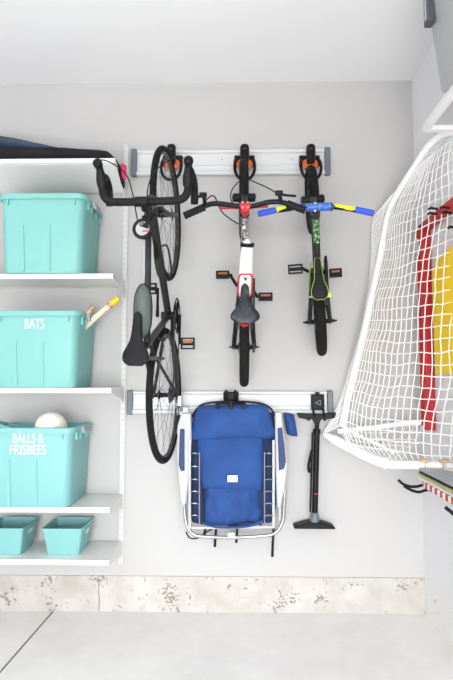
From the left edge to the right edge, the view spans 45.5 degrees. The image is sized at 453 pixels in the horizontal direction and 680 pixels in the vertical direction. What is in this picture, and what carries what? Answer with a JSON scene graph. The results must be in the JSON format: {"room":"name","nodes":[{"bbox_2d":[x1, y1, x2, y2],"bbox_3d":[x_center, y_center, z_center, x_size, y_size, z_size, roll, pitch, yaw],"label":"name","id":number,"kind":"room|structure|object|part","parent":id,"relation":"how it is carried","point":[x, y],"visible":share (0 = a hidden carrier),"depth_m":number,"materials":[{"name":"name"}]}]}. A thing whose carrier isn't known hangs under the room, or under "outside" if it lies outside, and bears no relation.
{"room":"garage","nodes":[
{"label":"garage","id":0,"kind":"room"},
{"bbox_2d":[0,81,424,577],"bbox_3d":[-0.810,-0.103,3.192,4.058,2.862,0.120,0,-4,1],"label":"wall","id":1,"kind":"structure","parent":0,"point":[366,126],"depth_m":3.12,"materials":[{"name":"paint"}]},
{"bbox_2d":[118,145,129,563],"bbox_3d":[-0.590,0.049,3.105,0.032,2.408,0.021,0,-4,1],"label":"shelf standard","id":2,"kind":"object","parent":1,"relation":"attached to","point":[126,147],"visible":0.91,"depth_m":3.10,"materials":[{"name":"metal"}]},
{"bbox_2d":[0,541,121,564],"bbox_3d":[-1.362,1.156,2.872,1.550,0.085,0.314,0,-4,1],"label":"wall shelf","id":3,"kind":"object","parent":2,"relation":"attached to","point":[96,552],"visible":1,"depth_m":2.76,"materials":[{"name":"white plastic"}]},
{"bbox_2d":[0,516,38,554],"bbox_3d":[-1.142,1.042,2.874,0.212,0.141,0.243,0,-4,1],"label":"tub","id":4,"kind":"object","parent":3,"relation":"on","point":[17,534],"visible":1,"depth_m":2.80,"materials":[{"name":"teal plastic"}]},
{"bbox_2d":[42,517,93,554],"bbox_3d":[-0.840,1.042,2.868,0.212,0.141,0.243,0,-4,1],"label":"tub","id":5,"kind":"object","parent":3,"relation":"on","point":[62,535],"visible":1,"depth_m":2.77,"materials":[{"name":"teal plastic"}]},
{"bbox_2d":[0,494,122,512],"bbox_3d":[-1.362,0.899,2.891,1.550,0.085,0.314,0,-4,1],"label":"wall shelf","id":6,"kind":"object","parent":2,"relation":"attached to","point":[88,503],"visible":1,"depth_m":2.74,"materials":[{"name":"white plastic"}]},
{"bbox_2d":[0,422,91,507],"bbox_3d":[-0.997,0.655,2.894,0.504,0.400,0.389,0,-4,1],"label":"storage tote","id":7,"kind":"object","parent":6,"relation":"on","point":[40,467],"visible":0.99,"depth_m":2.72,"materials":[{"name":"teal plastic"}]},
{"bbox_2d":[0,421,28,427],"bbox_3d":[-1.147,0.468,2.897,0.266,0.086,0.273,0,-4,1],"label":"disc","id":8,"kind":"object","parent":7,"relation":"in","point":[10,425],"visible":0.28,"depth_m":3.00,"materials":[{"name":"teal plastic"}]},
{"bbox_2d":[34,412,66,427],"bbox_3d":[-0.917,0.460,2.822,0.166,0.166,0.166,0,-4,1],"label":"ball","id":9,"kind":"object","parent":7,"relation":"in","point":[50,419],"visible":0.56,"depth_m":2.77,"materials":[{"name":"white leather"}]},
{"bbox_3d":[-0.757,0.476,2.906,0.025,0.040,0.124,0,-4,1],"label":"handle","id":10,"kind":"part","parent":7,"relation":"part of","materials":[{"name":"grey plastic"}]},
{"bbox_2d":[0,387,123,401],"bbox_3d":[-1.362,0.301,2.934,1.550,0.085,0.314,0,-4,1],"label":"wall shelf","id":11,"kind":"object","parent":2,"relation":"attached to","point":[118,391],"visible":1,"depth_m":2.77,"materials":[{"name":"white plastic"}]},
{"bbox_2d":[0,310,96,387],"bbox_3d":[-0.979,0.059,2.938,0.504,0.395,0.389,0,-4,1],"label":"storage tote","id":12,"kind":"object","parent":11,"relation":"on","point":[39,348],"visible":0.94,"depth_m":2.76,"materials":[{"name":"teal plastic"}]},
{"bbox_2d":[86,305,95,314],"bbox_3d":[-0.867,0.027,2.993,0.278,0.449,0.054,0,-4,1],"label":"bat","id":13,"kind":"object","parent":12,"relation":"in","point":[91,308],"visible":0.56,"depth_m":2.99,"materials":[{"name":"brown wood"}]},
{"bbox_2d":[86,295,120,329],"bbox_3d":[-0.808,-0.038,2.927,0.467,0.410,0.050,0,-4,1],"label":"bat","id":14,"kind":"object","parent":12,"relation":"in","point":[109,305],"visible":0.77,"depth_m":2.92,"materials":[{"name":"brown wood"}]},
{"bbox_2d":[0,274,124,298],"bbox_3d":[-1.362,-0.291,2.978,1.550,0.085,0.314,0,-4,1],"label":"wall shelf","id":15,"kind":"object","parent":2,"relation":"attached to","point":[6,280],"visible":1,"depth_m":2.91,"materials":[{"name":"white laminate"}]},
{"bbox_2d":[0,193,101,273],"bbox_3d":[-0.959,-0.543,2.982,0.504,0.415,0.389,0,-4,1],"label":"storage tote","id":16,"kind":"object","parent":15,"relation":"on","point":[44,233],"visible":0.94,"depth_m":2.81,"materials":[{"name":"teal plastic"}]},
{"bbox_3d":[-0.719,-0.729,2.993,0.025,0.042,0.124,0,-4,1],"label":"handle","id":17,"kind":"part","parent":16,"relation":"part of","materials":[{"name":"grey plastic"}]},
{"bbox_2d":[0,158,126,197],"bbox_3d":[-1.362,-0.879,3.022,1.550,0.148,0.312,0,-4,1],"label":"wall shelf","id":18,"kind":"object","parent":2,"relation":"attached to","point":[73,175],"visible":0.76,"depth_m":2.99,"materials":[{"name":"white laminate"}]},
{"bbox_2d":[0,136,124,187],"bbox_3d":[-1.243,-1.033,3.053,1.336,0.343,0.305,0,-4,2],"label":"duffel bag","id":19,"kind":"object","parent":18,"relation":"on","point":[10,148],"visible":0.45,"depth_m":2.91,"materials":[{"name":"black fabric"}]},
{"bbox_2d":[121,163,125,179],"bbox_3d":[-0.570,-0.930,2.981,0.032,0.096,0.018,0,-4,1],"label":"strap","id":20,"kind":"object","parent":19,"relation":"hanging from","point":[123,166],"visible":0.91,"depth_m":2.97,"materials":[{"name":"fabric"}]},
{"bbox_2d":[0,575,425,613],"bbox_3d":[-0.810,1.423,3.082,4.058,0.197,0.116,0,-4,1],"label":"trim","id":21,"kind":"structure","parent":1,"relation":"attached to","point":[100,593],"depth_m":3.01,"materials":[{"name":"concrete"}]},
{"bbox_2d":[127,390,332,414],"bbox_3d":[0.018,0.355,3.064,1.167,0.137,0.034,0,-4,1],"label":"rail","id":22,"kind":"object","parent":1,"relation":"attached to","point":[293,402],"visible":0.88,"depth_m":3.06,"materials":[{"name":"metal"}]},
{"bbox_2d":[223,390,238,400],"bbox_3d":[0.025,0.307,3.000,0.085,0.060,0.103,0,-4,1],"label":"hook","id":23,"kind":"object","parent":22,"relation":"attached to","point":[227,395],"visible":0.99,"depth_m":3.02,"materials":[{"name":"black plastic"}]},
{"bbox_2d":[176,400,296,556],"bbox_3d":[0.058,0.748,2.936,0.669,0.831,0.122,0,-4,1],"label":"beach chair","id":24,"kind":"object","parent":23,"relation":"hanging from","point":[232,464],"visible":1,"depth_m":2.92,"materials":[{"name":"blue fabric"}]},
{"bbox_3d":[-0.233,0.650,2.943,0.087,0.503,0.045,0,-4,1],"label":"armrest","id":25,"kind":"part","parent":24,"relation":"part of","materials":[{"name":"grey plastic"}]},
{"bbox_3d":[-0.198,0.774,2.905,0.015,0.468,0.024,0,-4,1],"label":"rail","id":26,"kind":"part","parent":24,"relation":"part of","materials":[{"name":"metal"}]},
{"bbox_3d":[-0.158,0.776,2.959,0.074,0.448,0.040,0,-4,1],"label":"panel","id":27,"kind":"part","parent":24,"relation":"part of","materials":[{"name":"blue fabric"}]},
{"bbox_3d":[-0.145,0.796,2.898,0.007,0.387,0.017,0,-4,5],"label":"thin rail","id":28,"kind":"part","parent":24,"relation":"part of","materials":[{"name":"silver metal"}]},
{"bbox_2d":[192,404,274,439],"bbox_3d":[0.032,0.452,2.947,0.465,0.197,0.073,0,-4,1],"label":"pillow","id":29,"kind":"object","parent":24,"relation":"on","point":[217,421],"depth_m":2.93,"materials":[{"name":"blue fabric"}]},
{"bbox_3d":[0.203,0.794,2.891,0.007,0.386,0.017,1,-4,-7],"label":"thin rail","id":30,"kind":"part","parent":24,"relation":"part of","materials":[{"name":"silver metal"}]},
{"bbox_3d":[0.229,0.777,2.963,0.054,0.450,0.024,0,-4,1],"label":"panel","id":31,"kind":"part","parent":24,"relation":"part of","materials":[{"name":"blue fabric"}]},
{"bbox_3d":[0.252,0.771,2.897,0.014,0.467,0.024,1,-4,-12],"label":"rail","id":32,"kind":"part","parent":24,"relation":"part of","materials":[{"name":"metal"}]},
{"bbox_3d":[0.293,0.842,2.936,0.018,0.270,0.026,2,-5,-21],"label":"leg","id":33,"kind":"part","parent":24,"relation":"part of","materials":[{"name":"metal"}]},
{"bbox_3d":[0.298,0.647,2.933,0.068,0.510,0.045,0,-4,1],"label":"armrest","id":34,"kind":"part","parent":24,"relation":"part of","materials":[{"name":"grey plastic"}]},
{"bbox_2d":[311,392,324,416],"bbox_3d":[0.510,0.359,3.002,0.072,0.137,0.076,0,-4,1],"label":"holder","id":35,"kind":"object","parent":22,"relation":"attached to","point":[317,400],"visible":1,"depth_m":3.01,"materials":[{"name":"black plastic"}]},
{"bbox_2d":[293,412,335,528],"bbox_3d":[0.488,0.714,2.979,0.242,0.625,0.085,0,-4,1],"label":"pump","id":36,"kind":"object","parent":35,"relation":"hanging from","point":[314,522],"visible":1,"depth_m":2.96,"materials":[{"name":"black plastic"}]},
{"bbox_3d":[0.500,0.433,2.992,0.218,0.063,0.030,0,-4,1],"label":"handle","id":37,"kind":"part","parent":36,"relation":"part of","materials":[{"name":"black plastic"}]},
{"bbox_2d":[131,147,330,176],"bbox_3d":[0.023,-1.043,3.167,1.166,0.165,0.034,0,-4,1],"label":"rail","id":38,"kind":"object","parent":1,"relation":"attached to","point":[206,162],"visible":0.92,"depth_m":3.17,"materials":[{"name":"metal"}]},
{"bbox_2d":[160,144,182,180],"bbox_3d":[-0.316,-1.006,3.112,0.130,0.227,0.124,0,-4,1],"label":"hanger","id":39,"kind":"object","parent":38,"relation":"attached to","point":[178,162],"visible":0.78,"depth_m":3.08,"materials":[{"name":"black plastic"}]},
{"bbox_2d":[93,145,197,463],"bbox_3d":[-0.306,-0.195,2.614,0.416,1.606,0.966,0,-4,4],"label":"bicycle","id":40,"kind":"object","parent":39,"relation":"hanging from","point":[146,228],"visible":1,"depth_m":2.42,"materials":[{"name":"metal"}]},
{"bbox_2d":[93,158,106,189],"bbox_3d":[-0.520,-0.680,2.220,0.043,0.117,0.079,-1,-4,18],"label":"hood","id":41,"kind":"object","parent":40,"relation":"attached to","point":[101,178],"depth_m":2.21,"materials":[{"name":"black rubber"}]},
{"bbox_3d":[-0.345,-0.564,2.268,0.056,0.049,0.125,0,-4,4],"label":"stem","id":42,"kind":"part","parent":40,"relation":"part of","materials":[{"name":"black plastic"}]},
{"bbox_3d":[-0.321,-0.162,2.567,0.142,0.888,0.552,0,-4,4],"label":"frame","id":43,"kind":"part","parent":40,"relation":"part of","materials":[{"name":"grey paint"}]},
{"bbox_3d":[-0.258,0.107,2.795,0.008,0.471,0.190,0,-4,4],"label":"chain","id":44,"kind":"part","parent":40,"relation":"part of","materials":[{"name":"black metal"}]},
{"bbox_2d":[183,156,192,186],"bbox_3d":[-0.155,-0.682,2.193,0.043,0.117,0.079,1,-4,-10],"label":"hood","id":45,"kind":"object","parent":40,"relation":"attached to","point":[188,160],"depth_m":2.18,"materials":[{"name":"black rubber"}]},
{"bbox_3d":[-0.142,-0.682,2.251,0.017,0.073,0.145,-1,-4,10],"label":"brake lever","id":46,"kind":"part","parent":40,"relation":"part of","materials":[{"name":"black paint"}]},
{"bbox_3d":[-0.316,-1.067,3.123,0.052,0.104,0.111,0,-4,1],"label":"arm","id":47,"kind":"part","parent":39,"relation":"part of","materials":[{"name":"black plastic"}]},
{"bbox_2d":[233,144,255,178],"bbox_3d":[0.104,-1.004,3.104,0.130,0.226,0.124,0,-4,1],"label":"hanger","id":48,"kind":"object","parent":38,"relation":"attached to","point":[244,148],"visible":0.72,"depth_m":3.07,"materials":[{"name":"black plastic"}]},
{"bbox_3d":[0.104,-1.064,3.114,0.052,0.104,0.111,0,-4,1],"label":"arm","id":49,"kind":"part","parent":48,"relation":"part of","materials":[{"name":"black plastic"}]},
{"bbox_2d":[183,159,306,386],"bbox_3d":[0.087,-0.372,2.728,0.555,1.221,0.751,0,-4,1],"label":"bicycle","id":50,"kind":"object","parent":48,"relation":"hanging from","point":[244,313],"visible":0.99,"depth_m":2.55,"materials":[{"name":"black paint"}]},
{"bbox_3d":[-0.118,-0.621,2.396,0.062,0.057,0.045,0,-4,1],"label":"brake lever","id":51,"kind":"part","parent":50,"relation":"part of","materials":[{"name":"black plastic"}]},
{"bbox_3d":[0.089,-0.340,2.683,0.134,0.761,0.441,0,-4,1],"label":"frame","id":52,"kind":"part","parent":50,"relation":"part of","materials":[{"name":"white paint"}]},
{"bbox_3d":[0.084,-0.593,2.429,0.048,0.046,0.054,0,-4,1],"label":"stem","id":53,"kind":"part","parent":50,"relation":"part of","materials":[{"name":"red paint"}]},
{"bbox_3d":[0.264,-0.629,2.390,0.084,0.051,0.045,0,-4,1],"label":"brake lever","id":54,"kind":"part","parent":50,"relation":"part of","materials":[{"name":"black plastic"}]},
{"bbox_2d":[299,144,322,178],"bbox_3d":[0.481,-1.001,3.097,0.130,0.226,0.124,0,-4,1],"label":"hanger","id":55,"kind":"object","parent":38,"relation":"attached to","point":[310,158],"visible":0.84,"depth_m":3.06,"materials":[{"name":"black plastic"}]},
{"bbox_3d":[0.481,-1.061,3.107,0.052,0.104,0.111,0,-4,1],"label":"arm","id":56,"kind":"part","parent":55,"relation":"part of","materials":[{"name":"black plastic"}]},
{"bbox_2d":[257,165,373,355],"bbox_3d":[0.519,-0.447,2.689,0.490,1.035,0.741,-2,-5,27],"label":"bicycle","id":57,"kind":"object","parent":55,"relation":"hanging from","point":[319,296],"visible":0.99,"depth_m":2.72,"materials":[{"name":"black paint"}]},
{"bbox_3d":[0.414,-0.604,2.501,0.048,0.046,0.054,-4,-5,8],"label":"stem","id":58,"kind":"part","parent":57,"relation":"part of","materials":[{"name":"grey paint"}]},
{"bbox_3d":[0.459,-0.408,2.734,0.134,0.629,0.397,-4,-5,8],"label":"frame","id":59,"kind":"part","parent":57,"relation":"part of","materials":[{"name":"grey paint"}]},
{"bbox_3d":[0.438,-0.292,2.560,0.084,0.210,0.029,-4,-5,8],"label":"saddle trim","id":60,"kind":"part","parent":57,"relation":"part of","materials":[{"name":"plastic"}]},
{"bbox_2d":[322,132,452,468],"bbox_3d":[0.908,-0.181,2.836,0.870,1.675,0.377,-3,-5,35],"label":"goal","id":61,"kind":"object","parent":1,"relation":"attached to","point":[356,450],"visible":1,"depth_m":2.79,"materials":[{"name":"white fabric"}]},
{"bbox_3d":[0.730,-0.112,3.052,0.380,1.278,0.097,-1,-4,15],"label":"edge cord","id":62,"kind":"part","parent":61,"relation":"part of","materials":[{"name":"white fabric"}]},
{"bbox_2d":[0,0,433,84],"bbox_3d":[-0.931,-1.812,0.151,4.178,0.100,6.440,0,-4,1],"label":"ceiling","id":63,"kind":"structure","parent":0,"point":[42,41],"depth_m":2.81,"materials":[{"name":"paint"}]},
{"bbox_2d":[0,611,452,679],"bbox_3d":[-0.931,1.340,-0.081,4.178,0.100,6.440,0,-4,1],"label":"floor","id":64,"kind":"structure","parent":0,"point":[34,645],"depth_m":2.61,"materials":[{"name":"concrete"}]},
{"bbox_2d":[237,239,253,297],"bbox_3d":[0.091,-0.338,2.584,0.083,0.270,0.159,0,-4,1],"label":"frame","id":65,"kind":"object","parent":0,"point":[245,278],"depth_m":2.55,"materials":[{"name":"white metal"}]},
{"bbox_2d":[412,43,452,606],"bbox_3d":[1.097,-0.338,0.004,0.120,2.862,6.200,0,-4,1],"label":"wall","id":66,"kind":"structure","parent":0,"point":[427,93],"depth_m":2.81,"materials":[{"name":"paint"}]},
{"bbox_2d":[398,479,429,492],"bbox_3d":[0.963,0.711,2.617,0.254,0.065,0.070,0,-4,1],"label":"hook","id":67,"kind":"object","parent":66,"relation":"attached to","point":[406,486],"visible":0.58,"depth_m":2.63,"materials":[{"name":"black plastic"}]},
{"bbox_2d":[419,459,429,467],"bbox_3d":[1.012,0.603,2.604,0.154,0.057,0.030,0,-4,1],"label":"clip","id":68,"kind":"object","parent":66,"relation":"attached to","point":[424,461],"visible":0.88,"depth_m":2.59,"materials":[{"name":"beige plastic"}]},
{"bbox_2d":[416,197,452,430],"bbox_3d":[1.022,-0.097,2.592,0.120,1.102,0.658,0,-4,1],"label":"jacket","id":69,"kind":"object","parent":66,"relation":"attached to","point":[447,208],"visible":0.77,"depth_m":2.74,"materials":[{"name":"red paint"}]},
{"bbox_3d":[1.057,-0.156,2.542,0.012,0.627,0.450,0,-4,1],"label":"panel","id":70,"kind":"part","parent":69,"relation":"part of","materials":[{"name":"yellow fabric"}]},
{"bbox_2d":[422,84,452,131],"bbox_3d":[0.974,-1.025,1.671,0.186,0.036,1.600,0,-4,1],"label":"wall shelf","id":71,"kind":"object","parent":66,"relation":"attached to","point":[440,119],"visible":1,"depth_m":2.35,"materials":[{"name":"white metal"}]},
{"bbox_2d":[423,0,452,92],"bbox_3d":[0.925,-1.235,2.020,0.244,0.430,0.474,0,-4,1],"label":"tote","id":72,"kind":"object","parent":71,"relation":"on","point":[438,14],"visible":1,"depth_m":2.14,"materials":[{"name":"grey plastic"}]},
{"bbox_2d":[425,579,452,646],"bbox_3d":[1.099,1.188,-0.106,0.116,0.198,6.205,0,-4,1],"label":"trim","id":73,"kind":"structure","parent":66,"relation":"attached to","point":[439,611],"depth_m":2.78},
{"bbox_2d":[439,459,452,471],"bbox_3d":[1.047,0.593,2.544,0.081,0.057,0.030,0,-4,1],"label":"clip","id":74,"kind":"object","parent":66,"relation":"attached to","point":[444,461],"visible":0.96,"depth_m":2.54,"materials":[{"name":"beige plastic"}]},
{"bbox_3d":[1.054,0.598,2.543,0.067,0.047,0.017,0,-4,1],"label":"stem","id":75,"kind":"part","parent":74,"relation":"part of","materials":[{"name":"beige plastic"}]},
{"bbox_2d":[444,506,452,515],"bbox_3d":[1.002,0.738,2.255,0.161,0.075,0.073,0,-4,1],"label":"hook","id":76,"kind":"object","parent":66,"relation":"attached to","point":[446,508],"visible":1,"depth_m":2.28,"materials":[{"name":"black plastic"}]},
{"bbox_2d":[423,481,452,503],"bbox_3d":[0.961,0.627,1.941,0.130,0.026,1.200,0,-4,1],"label":"ski","id":77,"kind":"object","parent":76,"relation":"on","point":[448,498],"visible":0.34,"depth_m":2.30,"materials":[{"name":"red plastic"}]},
{"bbox_2d":[418,476,452,496],"bbox_3d":[0.965,0.614,2.022,0.125,0.010,1.200,0,-4,1],"label":"ski","id":78,"kind":"object","parent":77,"relation":"on","point":[419,477],"visible":0.22,"depth_m":2.35,"materials":[{"name":"white plastic"}]},
{"bbox_2d":[418,472,452,493],"bbox_3d":[0.968,0.605,2.043,0.120,0.010,1.200,0,-4,1],"label":"bodyboard","id":79,"kind":"object","parent":78,"relation":"on","point":[420,474],"visible":0.38,"depth_m":2.36,"materials":[{"name":"yellow plastic"}]},
{"bbox_2d":[419,470,452,488],"bbox_3d":[0.976,0.595,2.064,0.105,0.010,1.200,0,-4,1],"label":"ski","id":80,"kind":"object","parent":79,"relation":"on","point":[419,470],"visible":0.17,"depth_m":2.39,"materials":[{"name":"black plastic"}]},
{"bbox_2d":[418,468,452,486],"bbox_3d":[0.973,0.584,2.085,0.110,0.014,1.200,0,-4,1],"label":"bodyboard","id":81,"kind":"object","parent":80,"relation":"on","point":[446,476],"visible":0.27,"depth_m":2.44,"materials":[{"name":"grey plastic"}]}
]}

